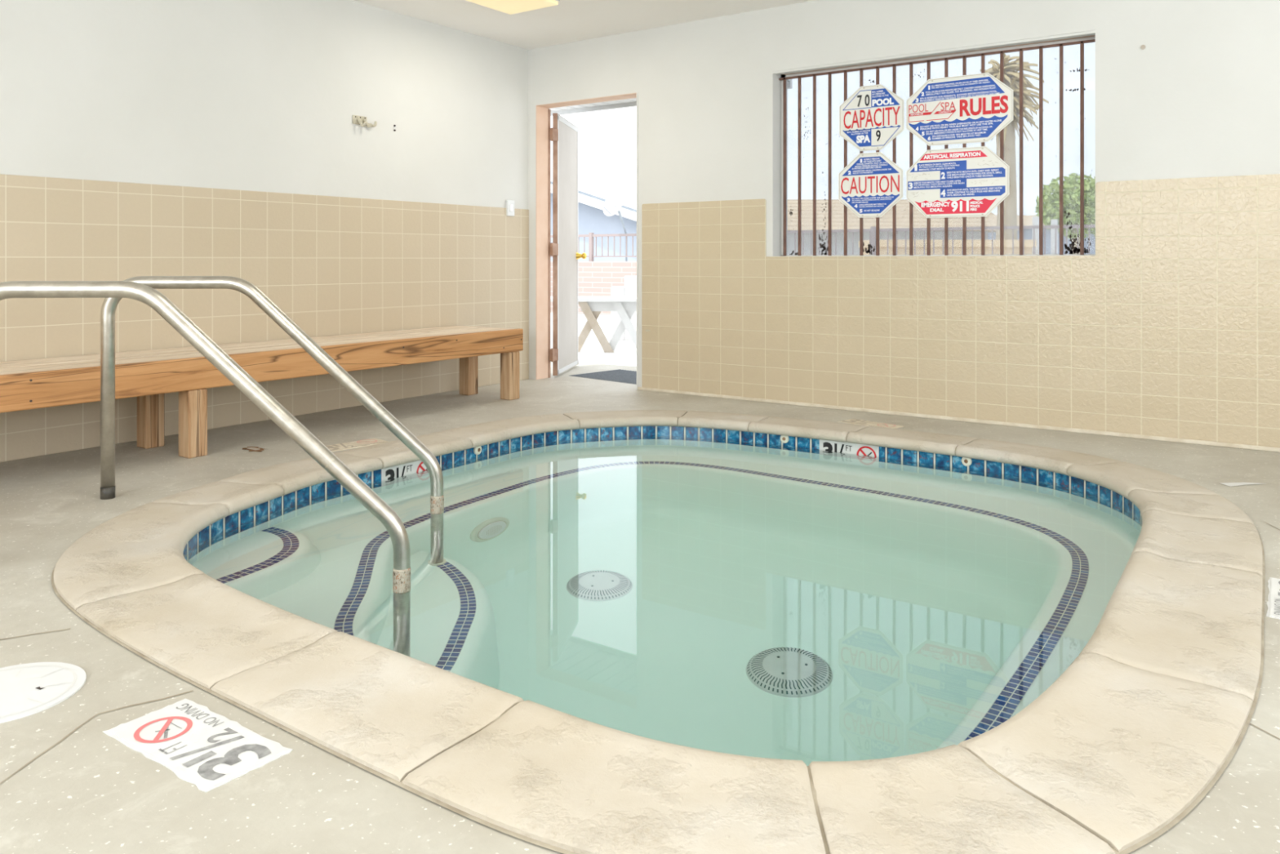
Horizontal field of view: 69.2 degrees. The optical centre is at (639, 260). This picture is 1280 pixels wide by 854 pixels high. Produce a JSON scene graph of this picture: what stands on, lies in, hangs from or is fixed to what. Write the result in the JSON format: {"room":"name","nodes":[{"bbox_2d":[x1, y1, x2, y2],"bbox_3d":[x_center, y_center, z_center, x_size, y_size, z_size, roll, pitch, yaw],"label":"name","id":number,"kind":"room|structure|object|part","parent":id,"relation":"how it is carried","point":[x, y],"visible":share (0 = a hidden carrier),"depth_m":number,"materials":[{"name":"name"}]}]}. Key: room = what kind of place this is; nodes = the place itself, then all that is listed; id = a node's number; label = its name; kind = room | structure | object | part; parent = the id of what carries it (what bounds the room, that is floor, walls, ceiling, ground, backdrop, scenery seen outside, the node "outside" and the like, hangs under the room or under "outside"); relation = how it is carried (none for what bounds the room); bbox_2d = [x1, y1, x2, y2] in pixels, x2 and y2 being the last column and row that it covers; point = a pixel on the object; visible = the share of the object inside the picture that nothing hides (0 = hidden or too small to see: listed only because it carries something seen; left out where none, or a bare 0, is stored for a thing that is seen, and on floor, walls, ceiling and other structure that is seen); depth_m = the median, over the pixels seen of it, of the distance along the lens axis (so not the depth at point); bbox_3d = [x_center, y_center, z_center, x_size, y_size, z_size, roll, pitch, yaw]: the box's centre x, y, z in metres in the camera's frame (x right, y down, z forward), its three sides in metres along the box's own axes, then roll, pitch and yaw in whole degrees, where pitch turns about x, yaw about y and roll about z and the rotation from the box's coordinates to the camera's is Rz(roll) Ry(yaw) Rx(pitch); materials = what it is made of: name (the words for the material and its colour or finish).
{"room":"indoor hot tub room","nodes":[
{"label":"indoor hot tub room","id":0,"kind":"room"},
{"bbox_2d":[0,0,528,462],"bbox_3d":[-3.302,-0.330,3.432,0.158,2.460,8.765,0,0,35],"label":"wall","id":1,"kind":"structure","parent":0,"point":[138,138],"depth_m":5.02,"materials":[{"name":"white paint"}]},
{"bbox_2d":[352,115,377,127],"bbox_3d":[-1.657,-0.837,5.620,0.066,0.070,0.160,0,0,35],"label":"coat hook","id":2,"kind":"object","parent":1,"relation":"attached to","point":[360,120],"visible":1,"depth_m":5.60,"materials":[{"name":"beige metal"}]},
{"bbox_3d":[-1.696,-0.846,5.611,0.012,0.052,0.100,0,0,35],"label":"hook plate","id":3,"kind":"part","parent":2,"relation":"part of","materials":[{"name":"beige metal"}]},
{"bbox_2d":[506,200,514,216],"bbox_3d":[-0.934,-0.375,6.694,0.026,0.114,0.075,0,0,35],"label":"light switch","id":4,"kind":"object","parent":1,"relation":"attached to","point":[509,203],"visible":1,"depth_m":6.68,"materials":[{"name":"white plastic"}]},
{"bbox_2d":[351,0,814,49],"bbox_3d":[-0.175,-1.610,1.262,7.770,0.100,8.765,0,0,35],"label":"ceiling","id":5,"kind":"structure","parent":0,"point":[567,21],"depth_m":5.90,"materials":[{"name":"paint"}]},
{"bbox_2d":[466,0,559,14],"bbox_3d":[-0.757,-1.542,5.498,0.400,0.034,0.400,0,0,35],"label":"recessed light","id":6,"kind":"object","parent":5,"relation":"in","point":[508,6],"visible":1,"depth_m":5.53,"materials":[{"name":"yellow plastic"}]},
{"bbox_2d":[0,378,1279,853],"bbox_3d":[-0.173,0.879,1.264,7.470,0.001,8.470,0,0,35],"label":"floor","id":7,"kind":"structure","parent":0,"point":[68,786],"depth_m":1.81,"materials":[{"name":"grey concrete"}]},
{"bbox_2d":[0,662,86,723],"bbox_3d":[-1.288,0.878,1.883,0.280,0.005,0.280,0,0,35],"label":"lid","id":8,"kind":"object","parent":7,"relation":"on","point":[27,689],"visible":1,"depth_m":1.90,"materials":[{"name":"white plastic"}]},
{"bbox_2d":[102,697,293,792],"bbox_3d":[-0.812,0.878,1.696,0.352,0.004,0.166,0,0,35],"label":"depth marker","id":9,"kind":"object","parent":7,"relation":"on","point":[207,749],"visible":1,"depth_m":1.68,"materials":[{"name":"grey tile"}]},
{"bbox_2d":[242,446,263,451],"bbox_3d":[-1.791,0.876,4.306,0.162,0.004,0.091,0,0,35],"label":"rusty patch","id":10,"kind":"object","parent":7,"relation":"on","point":[250,448],"visible":1,"depth_m":4.30,"materials":[{"name":"beige paint"}]},
{"bbox_2d":[0,325,523,457],"bbox_3d":[-2.122,0.658,4.451,0.599,0.443,3.985,0,0,35],"label":"wooden bench","id":11,"kind":"object","parent":7,"relation":"on","point":[146,375],"visible":0.98,"depth_m":4.35,"materials":[{"name":"brown wood"}]},
{"bbox_3d":[-2.310,0.716,4.377,0.089,0.328,0.089,0,0,35],"label":"leg","id":12,"kind":"part","parent":11,"relation":"part of","materials":[{"name":"brown wood"}]},
{"bbox_3d":[-2.010,0.730,4.169,0.089,0.301,0.089,0,0,35],"label":"leg","id":13,"kind":"part","parent":11,"relation":"part of","materials":[{"name":"brown wood"}]},
{"bbox_3d":[-1.895,0.507,4.291,0.040,0.141,3.982,0,0,35],"label":"rail","id":14,"kind":"part","parent":11,"relation":"part of","materials":[{"name":"orange wood"}]},
{"bbox_3d":[-1.124,0.716,6.086,0.089,0.328,0.089,0,0,35],"label":"leg","id":15,"kind":"part","parent":11,"relation":"part of","materials":[{"name":"brown wood"}]},
{"bbox_3d":[-0.824,0.730,5.878,0.089,0.301,0.089,0,0,35],"label":"leg","id":16,"kind":"part","parent":11,"relation":"part of","materials":[{"name":"brown wood"}]},
{"bbox_2d":[325,438,387,451],"bbox_3d":[-1.368,0.878,4.411,0.147,0.004,0.328,0,0,44],"label":"depth marker","id":17,"kind":"object","parent":7,"relation":"on","point":[366,442],"visible":0.8,"depth_m":4.41,"materials":[{"name":"beige tile"}]},
{"bbox_2d":[51,409,1265,853],"bbox_3d":[0.169,1.430,3.352,3.475,1.160,3.617,0,0,35],"label":"pool","id":18,"kind":"object","parent":7,"relation":"in","point":[1162,695],"visible":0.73,"depth_m":1.80,"materials":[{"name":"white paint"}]},
{"bbox_2d":[0,280,410,592],"bbox_3d":[-1.287,0.810,2.644,1.262,1.501,0.068,0,0,-5],"label":"handrail","id":19,"kind":"object","parent":18,"relation":"attached to","point":[162,304],"visible":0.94,"depth_m":2.64,"materials":[{"name":"silver metal"}]},
{"bbox_2d":[100,275,444,514],"bbox_3d":[-1.366,0.810,3.473,1.262,1.501,0.068,0,0,-5],"label":"handrail","id":20,"kind":"object","parent":18,"relation":"attached to","point":[109,305],"visible":0.81,"depth_m":3.45,"materials":[{"name":"silver metal"}]},
{"bbox_3d":[-1.035,0.982,4.150,0.005,0.160,0.310,0,0,35],"label":"depth plate","id":21,"kind":"part","parent":18,"relation":"part of","materials":[{"name":"white tile"}]},
{"bbox_2d":[183,435,1142,765],"bbox_3d":[0.169,1.569,3.352,2.933,1.223,3.076,0,0,35],"label":"pool water","id":22,"kind":"object","parent":18,"relation":"in","point":[733,597],"visible":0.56,"depth_m":2.75,"materials":[{"name":"teal liquid"}]},
{"bbox_3d":[1.035,0.982,4.597,0.310,0.161,0.006,0,0,34],"label":"depth plate","id":23,"kind":"part","parent":18,"relation":"part of","materials":[{"name":"white tile"}]},
{"bbox_2d":[837,418,903,428],"bbox_3d":[1.240,0.878,4.976,0.147,0.004,0.327,0,0,-43],"label":"depth marker","id":24,"kind":"object","parent":7,"relation":"on","point":[855,421],"visible":0.78,"depth_m":4.98,"materials":[{"name":"beige tile"}]},
{"bbox_2d":[1221,482,1265,486],"bbox_3d":[2.366,0.879,3.635,0.160,0.001,0.140,0,0,35],"label":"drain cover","id":25,"kind":"object","parent":7,"relation":"on","point":[1230,484],"visible":1,"depth_m":3.64,"materials":[{"name":"white plastic"}]},
{"bbox_2d":[1266,577,1279,618],"bbox_3d":[1.712,0.878,2.384,0.165,0.004,0.352,0,0,35],"label":"depth marker","id":26,"kind":"object","parent":7,"relation":"on","point":[1273,602],"visible":1,"depth_m":2.40,"materials":[{"name":"grey tile"}]},
{"bbox_3d":[1.712,0.878,2.385,0.148,0.003,0.335,0,0,35],"label":"plate","id":27,"kind":"part","parent":26,"relation":"part of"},
{"bbox_2d":[528,0,1279,448],"bbox_3d":[2.341,-0.330,4.758,7.620,2.460,0.153,0,0,35],"label":"wall","id":28,"kind":"structure","parent":0,"point":[1171,328],"depth_m":5.02,"materials":[{"name":"white paint"}]},
{"bbox_2d":[547,109,551,377],"bbox_3d":[-0.679,-0.125,6.946,0.007,2.010,0.024,0,0,35],"label":"trim","id":29,"kind":"structure","parent":28,"relation":"attached to","point":[548,110],"depth_m":6.94,"materials":[{"name":"beige wood"}]},
{"bbox_2d":[549,113,586,375],"bbox_3d":[-0.554,-0.118,7.317,0.117,1.973,0.815,0,0,9],"label":"door","id":30,"kind":"structure","parent":28,"relation":"in","point":[563,249],"depth_m":7.21,"materials":[{"name":"paint"}]},
{"bbox_3d":[-0.567,-0.117,7.347,0.003,1.955,0.740,0,0,8],"label":"moulding","id":31,"kind":"part","parent":30,"relation":"part of","materials":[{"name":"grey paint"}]},
{"bbox_3d":[-0.481,-0.035,7.658,0.084,0.060,0.060,0,0,8],"label":"knob","id":32,"kind":"part","parent":30,"relation":"part of","materials":[{"name":"gold metal"}]},
{"bbox_2d":[536,93,636,379],"bbox_3d":[-0.353,-0.131,6.632,0.908,2.021,0.144,0,0,35],"label":"trim","id":33,"kind":"structure","parent":28,"relation":"attached to","point":[542,109],"depth_m":6.86,"materials":[{"name":"pink paint"}]},
{"bbox_2d":[539,377,636,389],"bbox_3d":[-0.353,0.890,6.631,0.907,0.019,0.145,0,0,35],"label":"trim","id":34,"kind":"structure","parent":28,"relation":"attached to","point":[607,384],"depth_m":6.63,"materials":[{"name":"grey concrete"}]},
{"bbox_2d":[550,361,636,386],"bbox_3d":[1.154,0.891,6.274,8.000,0.018,0.985,0,0,35],"label":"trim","id":35,"kind":"structure","parent":28,"relation":"attached to","point":[582,367],"depth_m":7.43,"materials":[{"name":"grey concrete"}]},
{"bbox_2d":[570,368,636,384],"bbox_3d":[-0.071,0.886,7.003,0.800,0.018,0.550,0,0,44],"label":"door mat","id":36,"kind":"object","parent":35,"relation":"on","point":[628,376],"visible":0.54,"depth_m":7.03,"materials":[{"name":"grey rubber"}]},
{"bbox_2d":[636,92,638,389],"bbox_3d":[-0.018,-0.130,6.307,0.012,2.020,0.006,0,0,35],"label":"trim","id":37,"kind":"structure","parent":28,"relation":"attached to","point":[637,92],"depth_m":6.30,"materials":[{"name":"white paint"}]},
{"bbox_2d":[549,79,792,116],"bbox_3d":[-0.500,-1.320,7.258,3.360,0.200,0.714,0,0,35],"label":"roof eave","id":38,"kind":"object","parent":28,"relation":"attached to","point":[627,103],"visible":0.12,"depth_m":7.50,"materials":[{"name":"grey paint"}]},
{"bbox_2d":[773,30,1095,75],"bbox_3d":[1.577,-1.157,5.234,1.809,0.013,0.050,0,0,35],"label":"trim","id":39,"kind":"structure","parent":28,"relation":"attached to","point":[1088,33],"depth_m":5.14,"materials":[{"name":"white paint"}]},
{"bbox_2d":[778,39,1095,255],"bbox_3d":[1.615,-0.582,5.288,1.805,1.110,0.016,0,0,35],"label":"bars","id":40,"kind":"object","parent":28,"relation":"in","point":[1081,42],"visible":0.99,"depth_m":5.26,"materials":[{"name":"brown paint"}]},
{"bbox_2d":[838,151,903,217],"bbox_3d":[1.353,-0.441,5.453,0.394,0.380,0.007,0,0,35],"label":"caution sign","id":41,"kind":"object","parent":40,"relation":"attached to","point":[871,184],"visible":1,"depth_m":5.45,"materials":[{"name":"white"}]},
{"bbox_2d":[839,84,904,151],"bbox_3d":[1.357,-0.836,5.450,0.394,0.383,0.007,0,0,35],"label":"sign","id":42,"kind":"object","parent":40,"relation":"attached to","point":[873,116],"visible":1,"depth_m":5.44,"materials":[{"name":"white"}]},
{"bbox_3d":[1.615,-1.131,5.288,1.805,0.012,0.016,0,0,35],"label":"grille rail","id":43,"kind":"part","parent":40,"relation":"part of","materials":[{"name":"brown metal"}]},
{"bbox_2d":[906,146,1008,217],"bbox_3d":[1.762,-0.431,5.169,0.563,0.385,0.007,0,0,35],"label":"sign","id":44,"kind":"object","parent":40,"relation":"attached to","point":[971,181],"visible":1,"depth_m":5.16,"materials":[{"name":"white"}]},
{"bbox_3d":[1.758,-0.452,5.170,0.534,0.203,0.001,0,0,35],"label":"blue panel","id":45,"kind":"part","parent":44,"relation":"part of","materials":[{"name":"blue plastic"}]},
{"bbox_2d":[906,72,1013,146],"bbox_3d":[1.771,-0.836,5.163,0.584,0.378,0.007,0,0,35],"label":"sign","id":46,"kind":"object","parent":40,"relation":"attached to","point":[971,108],"visible":1,"depth_m":5.15,"materials":[{"name":"white"}]},
{"bbox_2d":[781,36,1095,256],"bbox_3d":[1.637,-0.594,5.321,1.809,1.142,0.030,0,0,35],"label":"window","id":47,"kind":"structure","parent":28,"relation":"in","point":[1075,250],"depth_m":5.50,"materials":[{"name":"white paint"}]},
{"bbox_2d":[637,386,1279,452],"bbox_3d":[2.643,0.870,4.447,6.470,0.020,0.012,0,0,35],"label":"baseboard","id":48,"kind":"structure","parent":28,"relation":"attached to","point":[814,405],"depth_m":4.97,"materials":[{"name":"beige tile"}]},
{"label":"outside","id":49,"kind":"structure","parent":0,"visible":0},
{"bbox_2d":[551,312,636,366],"bbox_3d":[12.022,0.950,25.449,60.000,0.100,44.885,0,0,35],"label":"ground","id":50,"kind":"structure","parent":49,"point":[624,353],"depth_m":9.39,"materials":[{"name":"concrete"}]},
{"bbox_2d":[551,181,636,261],"bbox_3d":[-2.628,-0.535,24.934,6.700,2.870,8.730,0,0,0],"label":"house","id":51,"kind":"structure","parent":50,"relation":"on","point":[592,218],"depth_m":21.00,"materials":[{"name":"blue"}]},
{"bbox_2d":[551,296,636,352],"bbox_3d":[-0.428,0.635,9.210,1.200,0.530,0.620,0,0,0],"label":"picnic table","id":52,"kind":"object","parent":50,"relation":"on","point":[592,307],"visible":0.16,"depth_m":9.03,"materials":[{"name":"grey paint"}]},
{"bbox_3d":[-0.503,0.650,9.085,0.360,0.500,0.030,0,0,0],"label":"leg","id":53,"kind":"part","parent":52,"relation":"part of","materials":[{"name":"beige paint"}]},
{"bbox_3d":[-0.433,0.650,9.045,0.313,0.500,0.230,0,0,35],"label":"leg","id":54,"kind":"part","parent":52,"relation":"part of","materials":[{"name":"beige paint"}]},
{"bbox_3d":[-0.173,0.650,9.085,0.360,0.500,0.030,0,0,0],"label":"leg","id":55,"kind":"part","parent":52,"relation":"part of","materials":[{"name":"grey paint"}]},
{"bbox_3d":[-0.103,0.650,9.045,0.360,0.500,0.030,0,0,0],"label":"leg","id":56,"kind":"part","parent":52,"relation":"part of","materials":[{"name":"grey paint"}]},
{"bbox_2d":[551,261,636,315],"bbox_3d":[4.444,0.460,11.893,21.000,0.880,0.200,0,0,35],"label":"wall","id":57,"kind":"structure","parent":50,"relation":"on","point":[595,278],"depth_m":15.30,"materials":[{"name":"white brick"}]},
{"bbox_2d":[603,191,627,261],"bbox_3d":[-0.423,-0.541,15.060,0.372,1.121,0.557,0,0,7],"label":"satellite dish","id":58,"kind":"object","parent":57,"relation":"attached to","point":[612,205],"visible":0.98,"depth_m":15.04,"materials":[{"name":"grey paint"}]},
{"bbox_3d":[-0.430,-0.903,14.965,0.171,0.398,0.483,0,0,-38],"label":"dish","id":59,"kind":"part","parent":58,"relation":"part of","materials":[{"name":"grey paint"}]},
{"bbox_2d":[551,224,1095,261],"bbox_3d":[4.444,-0.220,11.893,21.000,0.480,0.060,0,0,35],"label":"iron railing","id":60,"kind":"object","parent":57,"relation":"on","point":[872,231],"visible":0.34,"depth_m":12.63,"materials":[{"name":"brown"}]},
{"bbox_3d":[-0.815,-0.220,15.541,0.060,0.480,0.060,0,0,35],"label":"post","id":61,"kind":"part","parent":60,"relation":"part of","materials":[{"name":"brown metal"}]},
{"bbox_3d":[4.444,-0.060,11.893,21.000,0.020,0.020,0,0,35],"label":"rail","id":62,"kind":"part","parent":60,"relation":"part of","materials":[{"name":"brown metal"}]},
{"bbox_3d":[4.444,-0.410,11.893,21.000,0.040,0.040,0,0,35],"label":"rail","id":63,"kind":"part","parent":60,"relation":"part of","materials":[{"name":"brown metal"}]},
{"bbox_3d":[3.211,-0.220,12.748,0.060,0.480,0.060,0,0,35],"label":"post","id":64,"kind":"part","parent":60,"relation":"part of","materials":[{"name":"brown metal"}]},
{"bbox_2d":[611,275,636,339],"bbox_3d":[-0.061,0.540,10.600,0.530,0.720,0.300,0,0,0],"label":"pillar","id":65,"kind":"structure","parent":50,"relation":"on","point":[629,289],"depth_m":10.45,"materials":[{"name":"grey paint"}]},
{"bbox_2d":[787,199,1018,255],"bbox_3d":[5.646,-0.350,24.499,6.220,2.500,6.200,0,0,0],"label":"house","id":66,"kind":"structure","parent":50,"relation":"on","point":[837,206],"depth_m":22.00,"materials":[{"name":"beige stucco"},{"name":"tan roof shingles"}]},
{"bbox_2d":[858,240,1036,254],"bbox_3d":[5.229,0.280,15.899,2.750,1.240,0.900,0,0,0],"label":"wall","id":67,"kind":"structure","parent":50,"relation":"on","point":[1028,244],"depth_m":15.50,"materials":[{"name":"beige"}]},
{"bbox_2d":[980,53,1048,239],"bbox_3d":[7.893,-1.804,19.987,1.675,5.422,1.568,0,0,35],"label":"palm tree","id":68,"kind":"object","parent":50,"relation":"on","point":[1011,75],"visible":0.34,"depth_m":19.79,"materials":[{"name":"green plant"}]},
{"bbox_2d":[1032,216,1039,254],"bbox_3d":[6.833,0.075,16.000,0.100,1.650,0.100,0,0,35],"label":"post","id":69,"kind":"object","parent":50,"relation":"on","point":[1035,219],"visible":0.39,"depth_m":15.95,"materials":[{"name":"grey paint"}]},
{"bbox_2d":[987,215,1095,254],"bbox_3d":[13.743,-0.325,31.999,6.090,2.450,6.200,0,0,0],"label":"house","id":70,"kind":"structure","parent":50,"relation":"on","point":[1027,220],"depth_m":29.50,"materials":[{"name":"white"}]},
{"bbox_2d":[1050,219,1057,254],"bbox_3d":[7.150,0.100,16.000,0.100,1.600,0.100,0,0,35],"label":"post","id":71,"kind":"object","parent":50,"relation":"on","point":[1053,222],"visible":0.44,"depth_m":15.97,"materials":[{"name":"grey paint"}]},
{"bbox_2d":[1034,173,1095,253],"bbox_3d":[8.457,-0.397,17.991,1.508,2.595,1.542,0,0,35],"label":"tree","id":72,"kind":"object","parent":50,"relation":"on","point":[1071,194],"visible":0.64,"depth_m":17.74,"materials":[{"name":"green plant"}]}
]}

